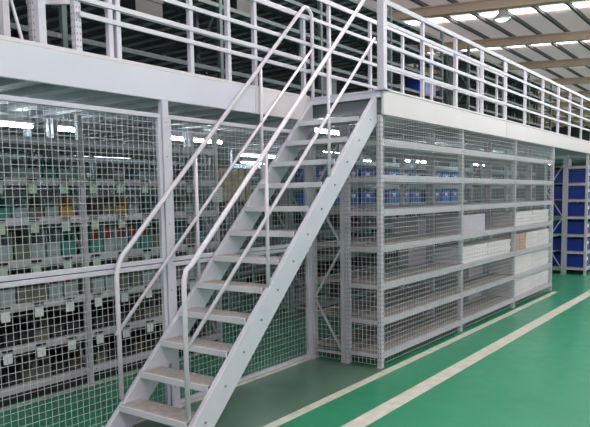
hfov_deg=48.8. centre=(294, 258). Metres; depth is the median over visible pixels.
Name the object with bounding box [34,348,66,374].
bin
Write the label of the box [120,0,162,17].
storage box
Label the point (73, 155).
tube light
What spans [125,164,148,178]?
bin
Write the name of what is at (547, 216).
carton
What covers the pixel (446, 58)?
shelving rack
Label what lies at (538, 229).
carton
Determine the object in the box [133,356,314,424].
baseboard
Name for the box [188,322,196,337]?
bin
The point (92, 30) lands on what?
shelving rack
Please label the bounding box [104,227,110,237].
storage box
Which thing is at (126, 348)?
bin
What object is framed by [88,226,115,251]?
bin
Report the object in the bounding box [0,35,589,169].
platform
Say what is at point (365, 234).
storage box
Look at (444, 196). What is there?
crate
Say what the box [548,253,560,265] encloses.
crate
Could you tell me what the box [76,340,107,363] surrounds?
bin
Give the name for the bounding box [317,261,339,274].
bin
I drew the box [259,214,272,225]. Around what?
storage box
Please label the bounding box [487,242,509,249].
carton
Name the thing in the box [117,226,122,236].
storage box
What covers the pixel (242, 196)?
carton
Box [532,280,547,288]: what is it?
carton
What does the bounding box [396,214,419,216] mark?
bin
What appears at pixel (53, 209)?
bin
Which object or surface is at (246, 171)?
carton
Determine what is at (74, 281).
bin
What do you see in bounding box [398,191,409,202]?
crate
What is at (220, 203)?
storage box
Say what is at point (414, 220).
carton
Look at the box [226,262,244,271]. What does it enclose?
storage box
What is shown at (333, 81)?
storage box
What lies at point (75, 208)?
storage box
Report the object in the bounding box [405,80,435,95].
crate
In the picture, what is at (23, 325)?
bin
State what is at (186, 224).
bin
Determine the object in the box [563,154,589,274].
shelving rack
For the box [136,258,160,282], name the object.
bin
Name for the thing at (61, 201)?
bin
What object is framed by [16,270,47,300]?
bin
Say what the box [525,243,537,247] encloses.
carton
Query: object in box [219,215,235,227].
storage box
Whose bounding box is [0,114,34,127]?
tube light
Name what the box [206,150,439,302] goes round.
shelving rack
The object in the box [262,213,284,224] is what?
storage box
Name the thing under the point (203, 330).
bin
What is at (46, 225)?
storage box
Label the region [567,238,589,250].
crate
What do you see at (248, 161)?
tube light
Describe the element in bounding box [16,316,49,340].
bin
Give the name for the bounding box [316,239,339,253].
bin
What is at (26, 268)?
storage box
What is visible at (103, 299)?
storage box
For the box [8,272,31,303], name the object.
bin
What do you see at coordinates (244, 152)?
tube light
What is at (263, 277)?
storage box
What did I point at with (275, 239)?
storage box
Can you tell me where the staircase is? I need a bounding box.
[106,0,376,426]
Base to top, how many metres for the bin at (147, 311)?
0.200 m
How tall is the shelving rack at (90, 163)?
2.800 m
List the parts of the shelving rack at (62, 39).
shelf, shelf, shelf, shelf, shelf, shelf, shelf, shelf, shelf, shelf, shelf, shelf, shelf, shelf, shelf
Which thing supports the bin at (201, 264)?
on the shelving rack at (77, 143)
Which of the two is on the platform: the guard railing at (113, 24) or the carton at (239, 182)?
the guard railing at (113, 24)
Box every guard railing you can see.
[78,0,308,95]
[308,0,503,116]
[387,0,589,138]
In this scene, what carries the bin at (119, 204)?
on the shelving rack at (77, 143)
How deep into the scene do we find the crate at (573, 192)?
15.23 m
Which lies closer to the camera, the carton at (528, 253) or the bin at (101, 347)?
the bin at (101, 347)
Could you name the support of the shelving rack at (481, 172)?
on the floor
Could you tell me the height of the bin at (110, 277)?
0.270 m
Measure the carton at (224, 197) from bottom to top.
0.105 m
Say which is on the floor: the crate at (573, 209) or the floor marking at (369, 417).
the floor marking at (369, 417)
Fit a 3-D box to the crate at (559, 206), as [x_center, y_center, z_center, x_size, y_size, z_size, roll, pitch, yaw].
[6.371,-1.172,15.733,0.414,0.280,0.462,3,7,36]
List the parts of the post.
plate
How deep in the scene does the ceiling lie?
23.38 m
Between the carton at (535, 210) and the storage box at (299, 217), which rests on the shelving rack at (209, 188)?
the storage box at (299, 217)
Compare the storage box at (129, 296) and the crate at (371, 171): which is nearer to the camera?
the storage box at (129, 296)
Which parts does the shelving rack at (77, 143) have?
shelf, shelf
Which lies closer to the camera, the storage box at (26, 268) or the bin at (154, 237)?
the bin at (154, 237)
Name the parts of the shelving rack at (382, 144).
shelf, shelf, shelf, shelf, shelf, shelf, shelf, shelf, shelf, shelf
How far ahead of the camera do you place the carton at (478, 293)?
10.87 m
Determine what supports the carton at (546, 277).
on the carton at (545, 281)
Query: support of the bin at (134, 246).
on the shelving rack at (77, 143)
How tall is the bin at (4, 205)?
0.180 m
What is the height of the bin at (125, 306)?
0.200 m
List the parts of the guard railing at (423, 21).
post, post, post, rail, rail, rail, post, post, post, post, post, post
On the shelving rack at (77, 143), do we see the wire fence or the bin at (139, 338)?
the bin at (139, 338)
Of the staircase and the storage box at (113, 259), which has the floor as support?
the staircase
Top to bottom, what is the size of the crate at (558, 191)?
0.280 m
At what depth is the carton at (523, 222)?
11.17 m
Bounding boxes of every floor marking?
[263,291,556,426]
[341,290,589,426]
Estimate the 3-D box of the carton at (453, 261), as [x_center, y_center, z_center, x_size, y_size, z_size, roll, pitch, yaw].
[2.490,-0.001,9.681,0.396,0.052,1.068,3,7,36]
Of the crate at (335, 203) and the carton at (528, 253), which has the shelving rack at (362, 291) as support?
the crate at (335, 203)
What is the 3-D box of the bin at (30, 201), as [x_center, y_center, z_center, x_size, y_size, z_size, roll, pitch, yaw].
[-2.666,-0.499,6.460,0.346,0.180,0.158,3,7,36]
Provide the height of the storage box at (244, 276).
0.230 m
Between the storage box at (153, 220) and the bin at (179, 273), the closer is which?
the bin at (179, 273)
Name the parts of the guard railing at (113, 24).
post, post, post, rail, rail, post, rail, post, rail, post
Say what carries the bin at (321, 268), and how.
on the shelving rack at (362, 291)
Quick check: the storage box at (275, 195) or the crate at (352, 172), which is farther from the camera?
the storage box at (275, 195)
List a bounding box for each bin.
[0,158,24,176]
[0,199,10,217]
[0,232,12,260]
[0,281,15,305]
[0,318,33,343]
[0,321,17,347]
[0,359,19,386]
[0,367,2,388]
[2,355,35,382]
[5,230,29,259]
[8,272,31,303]
[10,199,27,217]
[15,230,45,257]
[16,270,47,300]
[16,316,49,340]
[18,352,51,378]
[24,159,41,177]
[26,199,43,216]
[27,229,60,256]
[29,269,62,298]
[32,313,64,337]
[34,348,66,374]
[41,160,56,177]
[43,198,58,216]
[43,228,74,255]
[45,267,76,295]
[47,311,78,334]
[48,345,80,370]
[56,160,71,177]
[58,198,73,215]
[72,265,104,291]
[73,226,102,252]
[75,307,105,328]
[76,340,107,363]
[86,198,113,214]
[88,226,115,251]
[89,263,114,289]
[91,304,115,325]
[92,337,116,359]
[94,163,125,178]
[99,225,127,249]
[100,261,129,287]
[102,302,130,323]
[104,334,132,356]
[112,261,141,285]
[113,300,142,320]
[114,198,126,213]
[117,224,139,248]
[121,332,143,353]
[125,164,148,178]
[126,197,138,212]
[128,259,152,283]
[128,298,153,318]
[129,224,151,247]
[129,329,155,350]
[135,223,159,246]
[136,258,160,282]
[136,296,161,315]
[137,326,162,344]
[138,197,157,212]
[149,164,156,178]
[155,222,183,244]
[156,256,184,278]
[159,293,181,310]
[174,166,200,179]
[174,197,182,211]
[174,221,193,243]
[175,254,194,277]
[181,253,204,275]
[182,197,192,210]
[182,221,203,242]
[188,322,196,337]
[193,197,201,210]
[196,319,206,336]
[297,264,327,279]
[297,287,328,302]
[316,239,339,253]
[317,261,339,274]
[329,215,358,227]
[330,259,359,270]
[330,282,358,294]
[351,257,373,268]
[372,253,397,264]
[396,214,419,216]
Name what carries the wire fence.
on the floor
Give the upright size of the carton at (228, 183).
0.105 m
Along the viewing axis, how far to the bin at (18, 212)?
6.25 m
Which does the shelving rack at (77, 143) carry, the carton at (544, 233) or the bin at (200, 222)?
the bin at (200, 222)
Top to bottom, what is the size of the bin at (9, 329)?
0.200 m
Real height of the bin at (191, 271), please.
0.270 m
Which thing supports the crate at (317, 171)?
on the shelving rack at (362, 291)
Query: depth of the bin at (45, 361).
6.57 m
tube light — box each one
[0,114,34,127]
[58,117,83,131]
[73,155,130,157]
[171,133,223,143]
[237,146,278,157]
[240,159,255,163]
[315,126,338,134]
[404,158,425,162]
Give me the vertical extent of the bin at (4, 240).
0.270 m
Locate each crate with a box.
[295,168,327,182]
[295,191,318,205]
[333,194,339,204]
[350,169,358,175]
[351,191,359,204]
[359,170,372,175]
[359,191,373,203]
[373,191,398,203]
[374,171,398,174]
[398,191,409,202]
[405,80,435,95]
[410,191,420,201]
[420,191,440,201]
[440,191,449,200]
[449,191,457,200]
[547,187,562,198]
[547,221,569,233]
[548,171,562,182]
[548,204,561,215]
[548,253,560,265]
[553,237,567,249]
[567,221,589,233]
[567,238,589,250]
[567,254,589,266]
[568,170,589,182]
[568,187,589,198]
[568,204,589,215]
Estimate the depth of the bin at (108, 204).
7.09 m
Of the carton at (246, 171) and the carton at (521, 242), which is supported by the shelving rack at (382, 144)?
the carton at (521, 242)
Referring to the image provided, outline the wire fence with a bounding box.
[0,94,318,426]
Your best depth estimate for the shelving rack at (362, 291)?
11.90 m
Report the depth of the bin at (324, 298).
10.92 m
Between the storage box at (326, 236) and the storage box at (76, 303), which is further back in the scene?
the storage box at (326, 236)
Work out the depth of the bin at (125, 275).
7.29 m
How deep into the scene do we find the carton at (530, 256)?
11.20 m
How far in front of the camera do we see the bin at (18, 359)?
6.43 m
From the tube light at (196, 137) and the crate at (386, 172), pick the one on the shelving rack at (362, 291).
the crate at (386, 172)
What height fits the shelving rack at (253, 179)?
2.800 m
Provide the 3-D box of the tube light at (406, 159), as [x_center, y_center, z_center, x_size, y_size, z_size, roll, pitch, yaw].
[2.855,-2.328,15.207,0.060,0.177,1.200,3,7,36]
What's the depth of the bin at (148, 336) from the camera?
7.67 m
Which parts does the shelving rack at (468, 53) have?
shelf, shelf, shelf, shelf, shelf, shelf, shelf, shelf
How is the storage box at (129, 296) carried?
on the shelving rack at (90, 163)
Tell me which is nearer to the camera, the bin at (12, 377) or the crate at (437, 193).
the bin at (12, 377)
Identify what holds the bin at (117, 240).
on the shelving rack at (77, 143)
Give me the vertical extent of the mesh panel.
2.753 m
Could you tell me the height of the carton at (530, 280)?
0.058 m
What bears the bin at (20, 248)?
on the shelving rack at (77, 143)
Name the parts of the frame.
cross rail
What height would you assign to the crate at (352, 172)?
0.240 m
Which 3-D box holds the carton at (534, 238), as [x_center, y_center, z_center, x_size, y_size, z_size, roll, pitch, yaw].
[4.149,-0.355,11.930,0.396,0.052,0.733,3,7,36]
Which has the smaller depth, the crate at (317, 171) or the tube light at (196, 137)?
the tube light at (196, 137)
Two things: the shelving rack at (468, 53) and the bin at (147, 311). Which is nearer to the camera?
the bin at (147, 311)
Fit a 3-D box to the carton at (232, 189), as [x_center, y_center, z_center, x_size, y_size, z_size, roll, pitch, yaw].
[-1.194,-1.161,11.133,0.342,0.105,0.310,3,7,36]
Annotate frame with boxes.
[0,0,82,50]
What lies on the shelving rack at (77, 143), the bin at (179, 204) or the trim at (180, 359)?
the bin at (179, 204)
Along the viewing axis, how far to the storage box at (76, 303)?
9.50 m
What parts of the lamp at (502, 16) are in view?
lamp glass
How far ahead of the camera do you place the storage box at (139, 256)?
10.43 m
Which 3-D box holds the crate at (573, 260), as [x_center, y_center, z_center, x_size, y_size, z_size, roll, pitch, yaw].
[6.760,0.045,15.539,0.414,0.280,0.462,3,7,36]
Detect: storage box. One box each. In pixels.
[0,311,32,319]
[8,267,30,271]
[22,195,61,198]
[24,224,50,229]
[29,307,54,312]
[62,195,88,210]
[69,302,93,312]
[71,168,87,177]
[71,223,89,226]
[82,298,114,303]
[87,221,114,225]
[91,229,96,238]
[91,258,115,262]
[101,195,136,197]
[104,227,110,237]
[106,295,138,299]
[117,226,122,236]
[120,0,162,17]
[125,219,158,223]
[128,253,159,258]
[129,225,134,235]
[219,202,243,205]
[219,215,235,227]
[221,278,245,291]
[222,0,256,13]
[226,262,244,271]
[235,275,260,282]
[247,236,273,246]
[248,273,271,283]
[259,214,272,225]
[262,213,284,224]
[273,193,284,204]
[273,237,285,244]
[294,212,302,222]
[306,77,336,92]
[317,234,332,239]
[364,230,371,235]
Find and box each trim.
[0,353,201,412]
[374,0,589,127]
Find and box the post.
[373,0,390,90]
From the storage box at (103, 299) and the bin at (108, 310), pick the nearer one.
the bin at (108, 310)
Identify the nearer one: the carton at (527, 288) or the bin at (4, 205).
the bin at (4, 205)
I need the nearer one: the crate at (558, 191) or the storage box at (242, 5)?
the storage box at (242, 5)
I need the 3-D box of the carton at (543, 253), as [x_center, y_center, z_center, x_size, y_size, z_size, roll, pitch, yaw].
[4.497,-0.084,12.427,0.396,0.058,1.068,3,7,36]
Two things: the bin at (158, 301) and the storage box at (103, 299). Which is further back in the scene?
the storage box at (103, 299)
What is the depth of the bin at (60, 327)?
6.66 m
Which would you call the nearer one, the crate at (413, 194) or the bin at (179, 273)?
the bin at (179, 273)
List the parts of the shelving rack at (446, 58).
shelf, shelf, shelf, shelf, shelf, shelf, shelf, shelf, shelf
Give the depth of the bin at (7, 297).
6.17 m
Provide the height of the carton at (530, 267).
0.058 m
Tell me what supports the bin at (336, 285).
on the shelving rack at (362, 291)
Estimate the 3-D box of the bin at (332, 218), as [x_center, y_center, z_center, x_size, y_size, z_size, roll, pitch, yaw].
[0.884,-0.670,11.687,0.386,0.220,0.408,3,7,36]
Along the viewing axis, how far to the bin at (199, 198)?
8.19 m
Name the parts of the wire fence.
panel frame, panel frame, post, panel frame, panel frame, post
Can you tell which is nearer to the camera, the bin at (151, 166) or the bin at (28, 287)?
the bin at (28, 287)
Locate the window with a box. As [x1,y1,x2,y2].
[405,2,589,50]
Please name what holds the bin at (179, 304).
on the shelving rack at (77, 143)
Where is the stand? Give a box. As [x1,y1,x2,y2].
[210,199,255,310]
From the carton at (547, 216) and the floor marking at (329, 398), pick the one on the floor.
the floor marking at (329, 398)
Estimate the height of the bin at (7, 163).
0.180 m
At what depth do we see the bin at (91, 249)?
6.98 m
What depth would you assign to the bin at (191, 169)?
8.15 m
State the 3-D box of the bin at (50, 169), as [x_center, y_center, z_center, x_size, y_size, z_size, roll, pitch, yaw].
[-2.571,-0.892,6.562,0.346,0.180,0.158,3,7,36]
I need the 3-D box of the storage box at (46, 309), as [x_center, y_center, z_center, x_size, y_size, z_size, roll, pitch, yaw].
[-3.487,0.837,9.207,0.412,0.230,0.352,3,7,36]
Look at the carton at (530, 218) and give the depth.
11.15 m
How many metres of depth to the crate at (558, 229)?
15.57 m
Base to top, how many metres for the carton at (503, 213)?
0.055 m
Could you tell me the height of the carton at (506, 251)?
0.052 m
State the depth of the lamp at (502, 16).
18.81 m
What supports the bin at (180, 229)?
on the shelving rack at (77, 143)
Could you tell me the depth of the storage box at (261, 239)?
12.77 m
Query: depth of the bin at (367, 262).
12.22 m
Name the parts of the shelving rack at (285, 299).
shelf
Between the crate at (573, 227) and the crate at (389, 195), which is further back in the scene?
the crate at (573, 227)
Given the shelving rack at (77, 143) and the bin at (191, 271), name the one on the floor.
the shelving rack at (77, 143)
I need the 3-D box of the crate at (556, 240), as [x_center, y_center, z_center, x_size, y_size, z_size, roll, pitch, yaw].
[6.384,-0.356,15.810,0.414,0.280,0.462,3,7,36]
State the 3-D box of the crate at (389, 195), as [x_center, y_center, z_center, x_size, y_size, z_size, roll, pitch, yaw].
[1.783,-1.208,12.873,0.394,0.240,0.422,3,7,36]
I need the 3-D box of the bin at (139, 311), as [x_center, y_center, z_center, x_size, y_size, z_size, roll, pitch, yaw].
[-1.936,0.602,7.540,0.346,0.200,0.158,3,7,36]
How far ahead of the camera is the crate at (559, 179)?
15.47 m
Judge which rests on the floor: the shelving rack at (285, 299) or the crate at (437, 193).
the shelving rack at (285, 299)
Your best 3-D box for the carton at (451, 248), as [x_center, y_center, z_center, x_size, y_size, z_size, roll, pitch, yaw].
[2.485,-0.172,9.672,0.384,0.052,1.068,3,7,36]
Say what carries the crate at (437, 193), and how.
on the shelving rack at (362, 291)
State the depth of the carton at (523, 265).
11.22 m
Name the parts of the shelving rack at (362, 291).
shelf, shelf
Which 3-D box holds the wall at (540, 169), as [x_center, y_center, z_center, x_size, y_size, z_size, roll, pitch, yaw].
[2.890,-6.187,35.014,0.200,9.500,76.000,3,7,36]
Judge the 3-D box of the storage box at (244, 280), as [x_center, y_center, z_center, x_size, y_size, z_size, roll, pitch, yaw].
[-1.197,0.505,12.321,0.412,0.230,0.352,3,7,36]
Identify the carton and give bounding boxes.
[211,168,237,174]
[211,174,237,180]
[211,181,238,186]
[222,187,238,193]
[222,193,238,199]
[230,187,250,193]
[238,168,249,174]
[238,175,249,180]
[238,181,250,186]
[239,193,250,199]
[394,217,424,234]
[399,246,424,266]
[435,213,484,233]
[435,242,486,251]
[435,247,487,255]
[435,250,486,259]
[435,254,487,263]
[447,264,482,277]
[464,291,481,300]
[468,238,510,245]
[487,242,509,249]
[487,246,510,253]
[488,249,509,256]
[490,286,531,296]
[491,214,531,218]
[491,217,531,222]
[491,221,531,225]
[491,283,530,292]
[492,211,531,215]
[492,255,531,262]
[492,259,531,266]
[492,262,531,270]
[492,265,531,274]
[492,279,531,288]
[494,233,518,242]
[500,276,531,285]
[505,252,532,259]
[506,232,524,241]
[510,274,531,281]
[516,209,537,213]
[517,230,537,234]
[519,241,524,249]
[524,228,548,232]
[525,233,537,238]
[525,237,537,241]
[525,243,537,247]
[531,218,547,223]
[531,276,547,285]
[532,215,548,219]
[532,247,547,252]
[532,251,547,257]
[532,270,547,277]
[532,273,547,280]
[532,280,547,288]
[536,234,548,238]
[537,237,548,241]
[537,240,548,244]
[538,231,548,235]
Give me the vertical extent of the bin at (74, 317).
0.200 m
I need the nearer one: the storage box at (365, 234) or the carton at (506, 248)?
the carton at (506, 248)
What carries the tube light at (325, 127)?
hanging from the platform
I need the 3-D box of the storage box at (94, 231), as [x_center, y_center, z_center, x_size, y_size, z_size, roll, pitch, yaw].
[-2.250,-0.272,7.035,0.212,0.115,0.122,3,7,36]
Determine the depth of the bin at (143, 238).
7.52 m
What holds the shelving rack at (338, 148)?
on the floor
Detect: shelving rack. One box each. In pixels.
[0,115,222,406]
[0,119,189,350]
[0,139,209,302]
[0,160,354,274]
[9,0,419,93]
[10,0,443,102]
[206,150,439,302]
[264,145,453,312]
[288,154,472,312]
[311,125,528,362]
[343,115,554,368]
[413,54,535,122]
[449,46,551,130]
[449,162,535,238]
[543,155,584,273]
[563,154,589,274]
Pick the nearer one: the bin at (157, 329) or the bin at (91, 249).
the bin at (91, 249)
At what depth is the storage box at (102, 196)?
9.95 m
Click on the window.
(585, 3)
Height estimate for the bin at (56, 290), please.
0.270 m
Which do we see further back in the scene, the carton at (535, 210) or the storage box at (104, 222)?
the carton at (535, 210)
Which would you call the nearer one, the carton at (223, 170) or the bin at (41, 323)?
the bin at (41, 323)
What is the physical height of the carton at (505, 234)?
0.140 m
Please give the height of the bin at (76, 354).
0.200 m
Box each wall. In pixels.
[3,6,547,236]
[547,127,589,203]
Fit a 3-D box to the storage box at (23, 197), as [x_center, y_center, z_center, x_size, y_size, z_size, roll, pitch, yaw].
[-3.513,-0.756,9.056,0.412,0.230,0.352,3,7,36]
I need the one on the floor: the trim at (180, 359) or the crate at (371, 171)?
the trim at (180, 359)
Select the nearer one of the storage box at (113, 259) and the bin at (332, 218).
the storage box at (113, 259)
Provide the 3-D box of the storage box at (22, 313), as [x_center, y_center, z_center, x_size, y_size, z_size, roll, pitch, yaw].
[-3.747,0.874,8.853,0.412,0.230,0.352,3,7,36]
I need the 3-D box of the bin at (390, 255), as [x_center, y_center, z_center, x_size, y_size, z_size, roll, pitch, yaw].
[1.801,0.016,12.992,0.386,0.220,0.408,3,7,36]
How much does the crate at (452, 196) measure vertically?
0.240 m
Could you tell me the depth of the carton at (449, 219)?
9.26 m
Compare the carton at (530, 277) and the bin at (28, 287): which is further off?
the carton at (530, 277)
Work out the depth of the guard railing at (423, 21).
9.31 m
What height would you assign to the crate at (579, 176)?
0.280 m
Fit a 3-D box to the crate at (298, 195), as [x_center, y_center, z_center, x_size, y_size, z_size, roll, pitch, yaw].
[0.278,-0.990,10.827,0.394,0.240,0.422,3,7,36]
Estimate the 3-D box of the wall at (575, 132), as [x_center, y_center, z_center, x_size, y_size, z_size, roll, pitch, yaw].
[37.969,-8.784,56.408,31.000,9.500,0.200,3,7,36]
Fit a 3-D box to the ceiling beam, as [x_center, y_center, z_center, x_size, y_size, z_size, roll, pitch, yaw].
[14.971,-7.762,24.966,31.000,2.460,63.840,3,7,36]
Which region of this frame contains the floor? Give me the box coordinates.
[0,217,589,426]
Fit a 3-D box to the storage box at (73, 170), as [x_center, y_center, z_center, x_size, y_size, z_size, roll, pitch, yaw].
[-3.260,-1.172,9.373,0.412,0.230,0.352,3,7,36]
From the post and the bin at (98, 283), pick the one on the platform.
the post
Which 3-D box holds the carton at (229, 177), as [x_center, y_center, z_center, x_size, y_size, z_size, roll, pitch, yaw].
[-1.198,-1.374,11.113,0.342,0.105,0.310,3,7,36]
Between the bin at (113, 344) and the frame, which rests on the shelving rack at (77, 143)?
the bin at (113, 344)
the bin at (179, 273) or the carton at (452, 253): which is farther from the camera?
the carton at (452, 253)
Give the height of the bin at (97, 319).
0.200 m
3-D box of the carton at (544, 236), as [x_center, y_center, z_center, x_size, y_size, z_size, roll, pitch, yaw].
[4.593,-0.420,12.544,0.384,0.052,0.733,3,7,36]
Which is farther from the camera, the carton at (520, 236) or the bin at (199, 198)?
the carton at (520, 236)
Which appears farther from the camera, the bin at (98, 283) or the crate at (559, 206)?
the crate at (559, 206)
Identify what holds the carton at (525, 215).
on the carton at (530, 218)
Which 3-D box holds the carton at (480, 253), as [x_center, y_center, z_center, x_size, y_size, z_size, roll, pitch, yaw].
[2.487,-0.058,9.684,0.384,0.052,1.068,3,7,36]
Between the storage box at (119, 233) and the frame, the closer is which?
the frame
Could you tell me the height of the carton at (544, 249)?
0.058 m
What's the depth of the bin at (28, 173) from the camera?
6.36 m
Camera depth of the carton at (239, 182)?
11.32 m
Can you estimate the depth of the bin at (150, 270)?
7.56 m
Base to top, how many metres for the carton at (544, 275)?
0.058 m
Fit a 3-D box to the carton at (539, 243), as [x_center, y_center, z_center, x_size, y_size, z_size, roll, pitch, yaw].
[4.591,-0.306,12.549,0.384,0.052,0.733,3,7,36]
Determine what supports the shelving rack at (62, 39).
on the platform
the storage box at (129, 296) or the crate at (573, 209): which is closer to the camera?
the storage box at (129, 296)
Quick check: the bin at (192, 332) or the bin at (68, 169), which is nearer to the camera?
the bin at (68, 169)
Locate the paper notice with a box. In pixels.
[212,187,222,201]
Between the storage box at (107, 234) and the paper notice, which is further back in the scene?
the paper notice
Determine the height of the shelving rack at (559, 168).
2.800 m
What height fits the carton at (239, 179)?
0.105 m
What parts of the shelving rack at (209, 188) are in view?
shelf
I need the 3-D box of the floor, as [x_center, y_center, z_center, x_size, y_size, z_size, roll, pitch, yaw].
[15.560,-0.698,26.282,31.000,0.200,76.000,3,7,36]
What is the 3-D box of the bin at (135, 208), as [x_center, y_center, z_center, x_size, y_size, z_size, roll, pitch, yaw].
[-1.956,-0.602,7.426,0.346,0.180,0.158,3,7,36]
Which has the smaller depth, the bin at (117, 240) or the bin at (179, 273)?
the bin at (117, 240)
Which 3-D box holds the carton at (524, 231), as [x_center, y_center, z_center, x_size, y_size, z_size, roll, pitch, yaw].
[4.153,-0.469,11.927,0.396,0.052,0.733,3,7,36]
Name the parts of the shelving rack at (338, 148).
shelf, shelf, shelf, shelf, shelf, shelf, shelf, shelf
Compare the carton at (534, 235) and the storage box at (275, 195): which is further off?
the storage box at (275, 195)
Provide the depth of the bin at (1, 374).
6.15 m
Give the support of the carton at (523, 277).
on the carton at (530, 277)
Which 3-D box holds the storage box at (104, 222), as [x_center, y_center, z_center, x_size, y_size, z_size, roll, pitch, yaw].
[-2.987,-0.433,9.800,0.412,0.230,0.352,3,7,36]
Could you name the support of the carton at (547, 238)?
on the carton at (539, 243)
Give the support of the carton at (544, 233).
on the carton at (544, 236)
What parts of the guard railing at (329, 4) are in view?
post, rail, post, post, rail, rail, rail, post, post, post, post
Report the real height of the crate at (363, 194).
0.240 m
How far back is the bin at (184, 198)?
8.07 m
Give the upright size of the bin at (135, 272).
0.270 m
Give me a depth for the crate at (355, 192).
11.59 m
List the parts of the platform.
landing plate, deck panel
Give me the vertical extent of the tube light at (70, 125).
0.151 m
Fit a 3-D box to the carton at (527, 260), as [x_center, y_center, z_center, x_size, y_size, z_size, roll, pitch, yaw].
[3.858,0.071,11.562,0.396,0.058,1.068,3,7,36]
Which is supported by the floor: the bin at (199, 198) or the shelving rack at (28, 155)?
the shelving rack at (28, 155)
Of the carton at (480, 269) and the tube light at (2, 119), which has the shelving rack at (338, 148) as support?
the carton at (480, 269)
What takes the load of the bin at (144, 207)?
on the shelving rack at (77, 143)
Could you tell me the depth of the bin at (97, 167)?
7.20 m
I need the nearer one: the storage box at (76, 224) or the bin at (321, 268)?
the storage box at (76, 224)
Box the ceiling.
[357,0,589,126]
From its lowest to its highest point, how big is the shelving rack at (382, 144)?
2.800 m
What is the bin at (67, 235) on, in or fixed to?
on the shelving rack at (77, 143)
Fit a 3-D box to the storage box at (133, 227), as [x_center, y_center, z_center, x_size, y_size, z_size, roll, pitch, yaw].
[-1.945,-0.316,7.449,0.212,0.115,0.122,3,7,36]
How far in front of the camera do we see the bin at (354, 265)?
11.81 m
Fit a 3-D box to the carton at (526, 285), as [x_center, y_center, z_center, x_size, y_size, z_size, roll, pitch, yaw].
[3.869,0.511,11.619,0.384,0.058,1.068,3,7,36]
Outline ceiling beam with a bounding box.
[387,0,589,125]
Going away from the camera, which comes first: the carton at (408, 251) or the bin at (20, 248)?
the bin at (20, 248)
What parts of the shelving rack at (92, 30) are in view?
shelf, shelf, shelf, shelf, shelf, shelf, shelf, shelf, shelf, shelf, shelf, shelf, shelf, shelf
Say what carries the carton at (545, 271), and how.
on the carton at (544, 275)
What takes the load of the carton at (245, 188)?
on the carton at (242, 196)
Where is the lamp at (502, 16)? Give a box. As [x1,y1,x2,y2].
[492,9,511,22]
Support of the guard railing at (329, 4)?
on the platform
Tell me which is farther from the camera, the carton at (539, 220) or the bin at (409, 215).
the bin at (409, 215)
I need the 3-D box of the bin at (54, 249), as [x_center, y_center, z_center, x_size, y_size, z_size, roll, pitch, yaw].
[-2.559,-0.161,6.631,0.346,0.270,0.158,3,7,36]
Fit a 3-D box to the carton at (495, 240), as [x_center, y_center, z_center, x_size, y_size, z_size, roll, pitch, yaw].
[3.122,-0.263,10.529,0.396,0.052,1.068,3,7,36]
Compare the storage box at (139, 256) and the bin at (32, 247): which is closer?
the bin at (32, 247)

